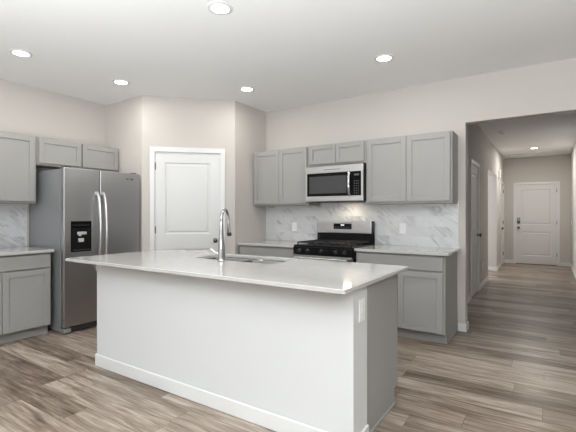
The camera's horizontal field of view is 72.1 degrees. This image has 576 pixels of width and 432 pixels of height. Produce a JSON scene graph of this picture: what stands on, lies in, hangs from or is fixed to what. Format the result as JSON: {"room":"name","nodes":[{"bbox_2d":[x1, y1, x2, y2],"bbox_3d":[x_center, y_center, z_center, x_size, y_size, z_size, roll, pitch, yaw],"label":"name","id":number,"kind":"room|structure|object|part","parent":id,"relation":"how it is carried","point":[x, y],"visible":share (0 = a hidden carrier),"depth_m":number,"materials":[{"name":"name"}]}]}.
{"room":"kitchen","nodes":[
{"label":"kitchen","id":0,"kind":"room"},
{"bbox_2d":[0,79,104,246],"bbox_3d":[-4.345,-0.115,2.625,0.130,2.750,6.625,0,0,33],"label":"wall","id":1,"kind":"structure","parent":0,"point":[26,110],"depth_m":4.75,"materials":[{"name":"grey paint"}]},
{"bbox_2d":[0,204,26,247],"bbox_3d":[-3.511,0.118,3.768,0.010,0.484,1.850,0,0,33],"label":"tile backsplash","id":2,"kind":"structure","parent":1,"relation":"attached to","point":[13,217],"depth_m":4.43,"materials":[{"name":"stone"}]},
{"bbox_3d":[-3.006,0.118,4.538,0.010,0.484,0.008,0,0,33],"label":"edge trim","id":3,"kind":"part","parent":2,"relation":"part of","materials":[{"name":"white paint"}]},
{"bbox_2d":[0,131,35,203],"bbox_3d":[-3.138,-0.496,4.044,0.328,0.742,0.914,0,0,33],"label":"upper cabinet","id":4,"kind":"object","parent":1,"relation":"attached to","point":[17,151],"visible":1,"depth_m":4.18,"materials":[{"name":"grey paint"}]},
{"bbox_2d":[36,136,117,171],"bbox_3d":[-2.613,-0.711,4.845,0.328,0.312,0.996,0,0,33],"label":"upper cabinet","id":5,"kind":"object","parent":1,"relation":"attached to","point":[50,153],"visible":0.93,"depth_m":4.69,"materials":[{"name":"grey paint"}]},
{"bbox_3d":[-2.618,-0.718,4.556,0.019,0.278,0.467,0,0,33],"label":"cabinet door","id":6,"kind":"part","parent":5,"relation":"part of","materials":[{"name":"grey paint"}]},
{"bbox_3d":[-2.350,-0.718,4.965,0.019,0.278,0.467,0,0,33],"label":"cabinet door","id":7,"kind":"part","parent":5,"relation":"part of","materials":[{"name":"grey paint"}]},
{"bbox_2d":[105,96,141,250],"bbox_3d":[-2.174,-0.115,5.223,0.910,2.750,0.100,0,0,33],"label":"wall","id":8,"kind":"structure","parent":0,"point":[123,119],"depth_m":5.09,"materials":[{"name":"grey paint"}]},
{"bbox_2d":[142,96,234,253],"bbox_3d":[-1.266,-0.115,5.092,1.151,2.750,0.100,0,0,-11],"label":"wall","id":9,"kind":"structure","parent":0,"point":[166,121],"depth_m":5.04,"materials":[{"name":"grey paint"}]},
{"bbox_2d":[150,146,224,251],"bbox_3d":[-1.277,0.201,5.057,0.932,2.118,0.164,0,0,-11],"label":"door","id":10,"kind":"structure","parent":9,"relation":"in","point":[187,185],"depth_m":5.04,"materials":[{"name":"white paint"}]},
{"bbox_2d":[235,101,265,253],"bbox_3d":[-0.518,-0.115,5.511,0.100,2.750,0.788,0,0,33],"label":"wall","id":11,"kind":"structure","parent":0,"point":[250,122],"depth_m":5.37,"materials":[{"name":"grey paint"}]},
{"bbox_2d":[0,0,575,158],"bbox_3d":[3.136,-1.540,2.966,12.408,0.100,15.800,0,0,33],"label":"ceiling","id":12,"kind":"structure","parent":0,"point":[293,53],"depth_m":3.54,"materials":[{"name":"white paint"}]},
{"bbox_2d":[9,49,32,56],"bbox_3d":[-2.454,-1.486,3.634,0.188,0.008,0.188,0,0,33],"label":"recessed light","id":13,"kind":"object","parent":12,"relation":"in","point":[18,52],"visible":1,"depth_m":3.63,"materials":[{"name":"white"}]},
{"bbox_2d":[112,79,129,84],"bbox_3d":[-1.869,-1.486,4.425,0.188,0.008,0.188,0,0,33],"label":"recessed light","id":14,"kind":"object","parent":12,"relation":"in","point":[116,81],"visible":1,"depth_m":4.42,"materials":[{"name":"white"}]},
{"bbox_2d":[207,1,232,14],"bbox_3d":[-0.489,-1.486,2.844,0.188,0.008,0.188,0,0,33],"label":"recessed light","id":15,"kind":"object","parent":12,"relation":"in","point":[216,7],"visible":1,"depth_m":2.83,"materials":[{"name":"white paint"}]},
{"bbox_2d":[239,86,254,91],"bbox_3d":[-0.485,-1.486,4.671,0.188,0.008,0.188,0,0,33],"label":"recessed light","id":16,"kind":"object","parent":12,"relation":"in","point":[245,88],"visible":1,"depth_m":4.67,"materials":[{"name":"white"}]},
{"bbox_2d":[374,54,393,61],"bbox_3d":[0.910,-1.486,3.749,0.188,0.008,0.188,0,0,33],"label":"recessed light","id":17,"kind":"object","parent":12,"relation":"in","point":[383,57],"visible":1,"depth_m":3.74,"materials":[{"name":"white"}]},
{"bbox_2d":[0,263,575,431],"bbox_3d":[3.136,1.310,2.966,12.408,0.100,15.800,0,0,33],"label":"floor","id":18,"kind":"structure","parent":0,"point":[513,369],"depth_m":2.96,"materials":[{"name":"wood"}]},
{"bbox_2d":[0,252,50,343],"bbox_3d":[-3.006,0.825,3.969,0.624,0.870,0.914,0,0,33],"label":"base cabinet","id":19,"kind":"object","parent":18,"relation":"on","point":[25,279],"visible":1,"depth_m":3.98,"materials":[{"name":"grey paint"}]},
{"bbox_3d":[-2.874,0.854,3.619,0.019,0.590,0.434,0,0,33],"label":"cabinet door","id":20,"kind":"part","parent":19,"relation":"part of","materials":[{"name":"grey paint"}]},
{"bbox_3d":[-2.753,0.478,3.803,0.019,0.135,0.874,0,0,33],"label":"drawer","id":21,"kind":"part","parent":19,"relation":"part of","materials":[{"name":"grey paint"}]},
{"bbox_3d":[-2.632,0.854,3.987,0.019,0.590,0.434,0,0,33],"label":"cabinet door","id":22,"kind":"part","parent":19,"relation":"part of","materials":[{"name":"grey paint"}]},
{"bbox_2d":[29,166,139,333],"bbox_3d":[-2.377,0.371,4.709,0.861,1.778,0.922,0,0,33],"label":"refrigerator","id":23,"kind":"object","parent":18,"relation":"on","point":[76,212],"visible":0.77,"depth_m":4.34,"materials":[{"name":"grey metal"}]},
{"bbox_3d":[-2.264,0.340,4.319,0.066,1.691,0.394,0,0,33],"label":"freezer door","id":24,"kind":"part","parent":23,"relation":"part of","materials":[{"name":"silver metal"}]},
{"bbox_3d":[-2.109,0.178,4.415,0.091,0.881,0.030,0,0,33],"label":"door handle","id":25,"kind":"part","parent":23,"relation":"part of","materials":[{"name":"silver metal"}]},
{"bbox_2d":[95,257,396,431],"bbox_3d":[-0.452,0.822,3.031,2.432,0.876,0.813,0,0,33],"label":"kitchen island","id":26,"kind":"object","parent":18,"relation":"on","point":[278,359],"visible":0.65,"depth_m":2.44,"materials":[{"name":"white paint"}]},
{"bbox_3d":[-0.585,1.210,2.749,2.345,0.100,0.197,0,0,33],"label":"baseboard","id":27,"kind":"part","parent":26,"relation":"part of","materials":[{"name":"white paint"}]},
{"bbox_2d":[65,249,407,294],"bbox_3d":[-0.509,0.372,3.048,2.564,0.024,1.060,0,0,33],"label":"island countertop","id":28,"kind":"structure","parent":26,"relation":"on","point":[335,277],"depth_m":2.68,"materials":[{"name":"white stone"}]},
{"bbox_2d":[210,208,231,260],"bbox_3d":[-0.533,0.152,3.189,0.119,0.416,0.238,0,0,10],"label":"faucet","id":29,"kind":"object","parent":28,"relation":"on","point":[221,244],"visible":1,"depth_m":3.09,"materials":[{"name":"silver metal"}]},
{"bbox_3d":[-0.506,0.011,3.181,0.024,0.134,0.193,0,0,10],"label":"spout","id":30,"kind":"part","parent":29,"relation":"part of","materials":[{"name":"silver metal"}]},
{"bbox_2d":[206,257,285,262],"bbox_3d":[-0.365,0.481,3.295,0.845,0.192,0.400,0,0,33],"label":"sink","id":31,"kind":"object","parent":28,"relation":"in","point":[248,259],"visible":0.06,"depth_m":3.43,"materials":[{"name":"silver metal"}]},
{"bbox_3d":[-0.545,0.481,3.413,0.414,0.192,0.400,0,0,33],"label":"sink bowl","id":32,"kind":"part","parent":31,"relation":"part of","materials":[{"name":"silver metal"}]},
{"bbox_3d":[-0.185,0.481,3.177,0.414,0.192,0.400,0,0,33],"label":"sink bowl","id":33,"kind":"part","parent":31,"relation":"part of","materials":[{"name":"silver metal"}]},
{"bbox_2d":[359,298,364,322],"bbox_3d":[0.399,0.510,2.128,0.008,0.120,0.075,0,0,33],"label":"power outlet","id":34,"kind":"object","parent":26,"relation":"attached to","point":[361,301],"visible":1,"depth_m":2.12,"materials":[{"name":"white plastic"}]},
{"bbox_3d":[0.583,0.822,2.455,0.005,0.876,0.589,0,0,33],"label":"panel","id":35,"kind":"part","parent":26,"relation":"part of","materials":[{"name":"grey paint"}]},
{"bbox_3d":[0.572,1.252,2.424,0.011,0.016,0.526,0,0,33],"label":"shoe moulding","id":36,"kind":"part","parent":26,"relation":"part of","materials":[{"name":"grey paint"}]},
{"bbox_2d":[239,245,293,259],"bbox_3d":[-0.116,0.825,5.220,0.881,0.870,0.624,0,0,33],"label":"base cabinet","id":37,"kind":"object","parent":18,"relation":"on","point":[285,252],"visible":0.02,"depth_m":4.95,"materials":[{"name":"grey paint"}]},
{"bbox_2d":[237,240,302,247],"bbox_3d":[-0.120,0.375,5.213,0.885,0.030,0.647,0,0,33],"label":"countertop","id":38,"kind":"structure","parent":37,"relation":"on","point":[270,243],"depth_m":5.04,"materials":[{"name":"white stone"}]},
{"bbox_2d":[293,221,374,261],"bbox_3d":[0.543,0.667,4.714,0.757,1.186,0.726,0,0,33],"label":"gas range","id":39,"kind":"object","parent":18,"relation":"on","point":[336,240],"visible":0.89,"depth_m":4.72,"materials":[{"name":"black metal"}]},
{"bbox_3d":[0.361,0.492,4.436,0.657,0.026,0.062,0,0,33],"label":"oven handle","id":40,"kind":"part","parent":39,"relation":"part of","materials":[{"name":"silver metal"}]},
{"bbox_3d":[0.388,0.412,4.478,0.753,0.090,0.042,0,0,33],"label":"control panel","id":41,"kind":"part","parent":39,"relation":"part of","materials":[{"name":"black metal"}]},
{"bbox_3d":[0.388,0.749,4.478,0.749,0.572,0.042,0,0,33],"label":"oven door","id":42,"kind":"part","parent":39,"relation":"part of","materials":[{"name":"silver metal"}]},
{"bbox_2d":[301,251,355,261],"bbox_3d":[0.571,0.813,4.756,0.757,0.895,0.624,0,0,33],"label":"oven","id":43,"kind":"object","parent":39,"relation":"in","point":[354,252],"depth_m":4.32,"materials":[{"name":"silver metal"}]},
{"bbox_2d":[294,243,371,248],"bbox_3d":[0.539,0.358,4.709,0.757,0.019,0.570,0,0,33],"label":"cooktop","id":44,"kind":"object","parent":39,"relation":"in","point":[305,245],"depth_m":4.53,"materials":[{"name":"black metal"}]},
{"bbox_3d":[0.682,0.140,4.946,0.245,0.070,0.006,0,0,33],"label":"display panel","id":45,"kind":"part","parent":39,"relation":"part of","materials":[{"name":"black glass"}]},
{"bbox_2d":[356,251,456,343],"bbox_3d":[1.287,0.825,4.299,0.924,0.870,0.624,0,0,33],"label":"base cabinet","id":46,"kind":"object","parent":18,"relation":"on","point":[426,291],"visible":0.55,"depth_m":3.94,"materials":[{"name":"grey paint"}]},
{"bbox_3d":[0.935,0.854,4.168,0.439,0.590,0.019,0,0,33],"label":"cabinet door","id":47,"kind":"part","parent":46,"relation":"part of","materials":[{"name":"grey paint"}]},
{"bbox_3d":[1.121,0.478,4.046,0.884,0.135,0.019,0,0,33],"label":"drawer","id":48,"kind":"part","parent":46,"relation":"part of","materials":[{"name":"grey paint"}]},
{"bbox_2d":[354,245,460,255],"bbox_3d":[1.298,0.375,4.283,0.963,0.030,0.647,0,0,33],"label":"countertop","id":49,"kind":"structure","parent":46,"relation":"on","point":[437,251],"depth_m":4.14,"materials":[{"name":"white stone"}]},
{"bbox_3d":[1.307,0.854,3.924,0.439,0.590,0.019,0,0,33],"label":"cabinet door","id":50,"kind":"part","parent":46,"relation":"part of","materials":[{"name":"grey paint"}]},
{"bbox_3d":[-3.508,0.825,3.204,0.625,0.870,0.914,0,0,33],"label":"base cabinet","id":51,"kind":"object","parent":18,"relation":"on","visible":0},
{"bbox_2d":[0,247,53,255],"bbox_3d":[-3.247,0.375,3.589,0.647,0.030,1.844,0,0,33],"label":"countertop","id":52,"kind":"structure","parent":51,"relation":"on","point":[11,250],"depth_m":4.04,"materials":[{"name":"white stone"}]},
{"bbox_2d":[266,58,575,330],"bbox_3d":[1.344,-0.115,4.719,4.084,2.750,0.130,0,0,33],"label":"wall","id":53,"kind":"structure","parent":0,"point":[434,107],"depth_m":4.36,"materials":[{"name":"grey paint"}]},
{"bbox_2d":[253,146,319,205],"bbox_3d":[-0.031,-0.496,5.345,0.885,0.742,0.328,0,0,33],"label":"upper cabinet","id":54,"kind":"object","parent":53,"relation":"attached to","point":[279,176],"visible":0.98,"depth_m":5.19,"materials":[{"name":"grey paint"}]},
{"bbox_3d":[-0.294,-0.503,5.333,0.422,0.708,0.019,0,0,33],"label":"cabinet door","id":55,"kind":"part","parent":54,"relation":"part of","materials":[{"name":"grey paint"}]},
{"bbox_3d":[0.062,-0.503,5.099,0.422,0.708,0.019,0,0,33],"label":"cabinet door","id":56,"kind":"part","parent":54,"relation":"part of","materials":[{"name":"grey paint"}]},
{"bbox_2d":[309,140,365,166],"bbox_3d":[0.659,-0.736,4.892,0.764,0.261,0.328,0,0,33],"label":"upper cabinet","id":57,"kind":"object","parent":53,"relation":"attached to","point":[354,152],"visible":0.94,"depth_m":4.74,"materials":[{"name":"grey paint"}]},
{"bbox_3d":[0.422,-0.743,4.863,0.361,0.227,0.019,0,0,33],"label":"cabinet door","id":58,"kind":"part","parent":57,"relation":"part of","materials":[{"name":"grey paint"}]},
{"bbox_2d":[306,163,365,202],"bbox_3d":[0.624,-0.375,4.838,0.757,0.433,0.440,0,0,33],"label":"microwave","id":59,"kind":"object","parent":57,"relation":"attached to","point":[336,183],"visible":0.99,"depth_m":4.68,"materials":[{"name":"silver metal"}]},
{"bbox_3d":[0.497,-0.367,4.741,0.608,0.280,0.026,0,0,33],"label":"door","id":60,"kind":"part","parent":59,"relation":"part of","materials":[{"name":"black glass"}]},
{"bbox_3d":[0.703,-0.367,4.561,0.030,0.299,0.065,0,0,28],"label":"handle","id":61,"kind":"part","parent":59,"relation":"part of","materials":[{"name":"silver metal"}]},
{"bbox_3d":[0.727,-0.743,4.663,0.361,0.227,0.019,0,0,33],"label":"cabinet door","id":62,"kind":"part","parent":57,"relation":"part of","materials":[{"name":"grey paint"}]},
{"bbox_2d":[266,201,458,247],"bbox_3d":[0.769,0.102,5.011,2.600,0.515,0.010,0,0,33],"label":"tile backsplash","id":63,"kind":"structure","parent":53,"relation":"attached to","point":[427,225],"depth_m":4.75,"materials":[{"name":"stone"}]},
{"bbox_2d":[292,222,296,230],"bbox_3d":[0.089,0.160,5.448,0.075,0.120,0.008,0,0,33],"label":"power outlet","id":64,"kind":"object","parent":63,"relation":"attached to","point":[294,224],"visible":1,"depth_m":5.45,"materials":[{"name":"white plastic"}]},
{"bbox_2d":[399,223,405,233],"bbox_3d":[1.341,0.155,4.627,0.075,0.120,0.008,0,0,33],"label":"power outlet","id":65,"kind":"object","parent":63,"relation":"attached to","point":[402,226],"visible":1,"depth_m":4.62,"materials":[{"name":"white plastic"}]},
{"bbox_3d":[1.853,0.102,4.300,0.008,0.515,0.010,0,0,33],"label":"edge trim","id":66,"kind":"part","parent":63,"relation":"part of","materials":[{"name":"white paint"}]},
{"bbox_2d":[366,131,457,204],"bbox_3d":[1.371,-0.496,4.426,0.936,0.742,0.328,0,0,33],"label":"upper cabinet","id":67,"kind":"object","parent":53,"relation":"attached to","point":[418,168],"visible":1,"depth_m":4.26,"materials":[{"name":"grey paint"}]},
{"bbox_3d":[1.097,-0.503,4.420,0.447,0.708,0.019,0,0,33],"label":"cabinet door","id":68,"kind":"part","parent":67,"relation":"part of","materials":[{"name":"grey paint"}]},
{"bbox_3d":[1.474,-0.503,4.173,0.447,0.708,0.019,0,0,33],"label":"cabinet door","id":69,"kind":"part","parent":67,"relation":"part of","materials":[{"name":"grey paint"}]},
{"bbox_2d":[458,323,466,331],"bbox_3d":[1.885,1.216,4.279,0.089,0.088,0.013,0,0,33],"label":"baseboard","id":70,"kind":"structure","parent":53,"relation":"attached to","point":[462,327],"depth_m":4.27,"materials":[{"name":"white paint"}]},
{"bbox_2d":[468,124,503,295],"bbox_3d":[3.714,-0.115,7.519,0.120,2.750,7.152,0,0,33],"label":"wall","id":71,"kind":"structure","parent":0,"point":[481,150],"depth_m":7.33,"materials":[{"name":"grey paint"}]},
{"bbox_2d":[471,159,481,299],"bbox_3d":[2.926,0.209,6.261,0.184,2.103,0.816,0,0,33],"label":"door","id":72,"kind":"structure","parent":71,"relation":"in","point":[475,167],"depth_m":6.36,"materials":[{"name":"white paint"}]},
{"bbox_2d":[480,276,488,288],"bbox_3d":[3.525,1.216,7.110,0.013,0.088,1.256,0,0,33],"label":"baseboard","id":73,"kind":"structure","parent":71,"relation":"attached to","point":[486,279],"depth_m":7.11,"materials":[{"name":"white paint"}]},
{"bbox_2d":[500,180,503,264],"bbox_3d":[5.367,0.209,9.982,0.184,2.103,0.856,0,0,33],"label":"door","id":74,"kind":"structure","parent":71,"relation":"in","point":[501,182],"depth_m":9.96,"materials":[{"name":"white paint"}]},
{"bbox_2d":[488,174,490,266],"bbox_3d":[3.826,-0.115,9.605,1.980,2.750,0.120,0,0,33],"label":"wall","id":75,"kind":"structure","parent":0,"point":[489,176],"depth_m":9.03,"materials":[{"name":"grey paint"}]},
{"bbox_2d":[488,266,496,270],"bbox_3d":[4.610,1.216,9.011,0.283,0.088,0.013,0,0,33],"label":"baseboard","id":76,"kind":"structure","parent":75,"relation":"attached to","point":[489,267],"depth_m":8.98,"materials":[{"name":"white paint"}]},
{"bbox_2d":[504,154,570,262],"bbox_3d":[6.361,-0.115,10.137,1.676,2.750,0.130,0,0,33],"label":"wall","id":77,"kind":"structure","parent":0,"point":[555,167],"depth_m":10.01,"materials":[{"name":"grey paint"}]},
{"bbox_2d":[513,181,559,265],"bbox_3d":[6.343,0.209,10.111,1.013,2.103,0.194,0,0,33],"label":"door","id":78,"kind":"structure","parent":77,"relation":"in","point":[536,205],"depth_m":10.08,"materials":[{"name":"white paint"}]},
{"bbox_2d":[560,262,569,266],"bbox_3d":[6.837,1.216,9.739,0.206,0.088,0.013,0,0,33],"label":"baseboard","id":79,"kind":"structure","parent":77,"relation":"attached to","point":[561,263],"depth_m":9.75,"materials":[{"name":"white paint"}]},
{"bbox_2d":[571,142,575,272],"bbox_3d":[5.015,-0.115,6.665,0.120,2.750,7.152,0,0,33],"label":"wall","id":80,"kind":"structure","parent":0,"point":[573,153],"depth_m":8.64,"materials":[{"name":"grey paint"}]},
{"bbox_2d":[570,263,575,278],"bbox_3d":[4.960,1.216,6.702,0.013,0.088,7.152,0,0,33],"label":"baseboard","id":81,"kind":"structure","parent":80,"relation":"attached to","point":[572,269],"depth_m":8.40,"materials":[{"name":"white paint"}]}
]}

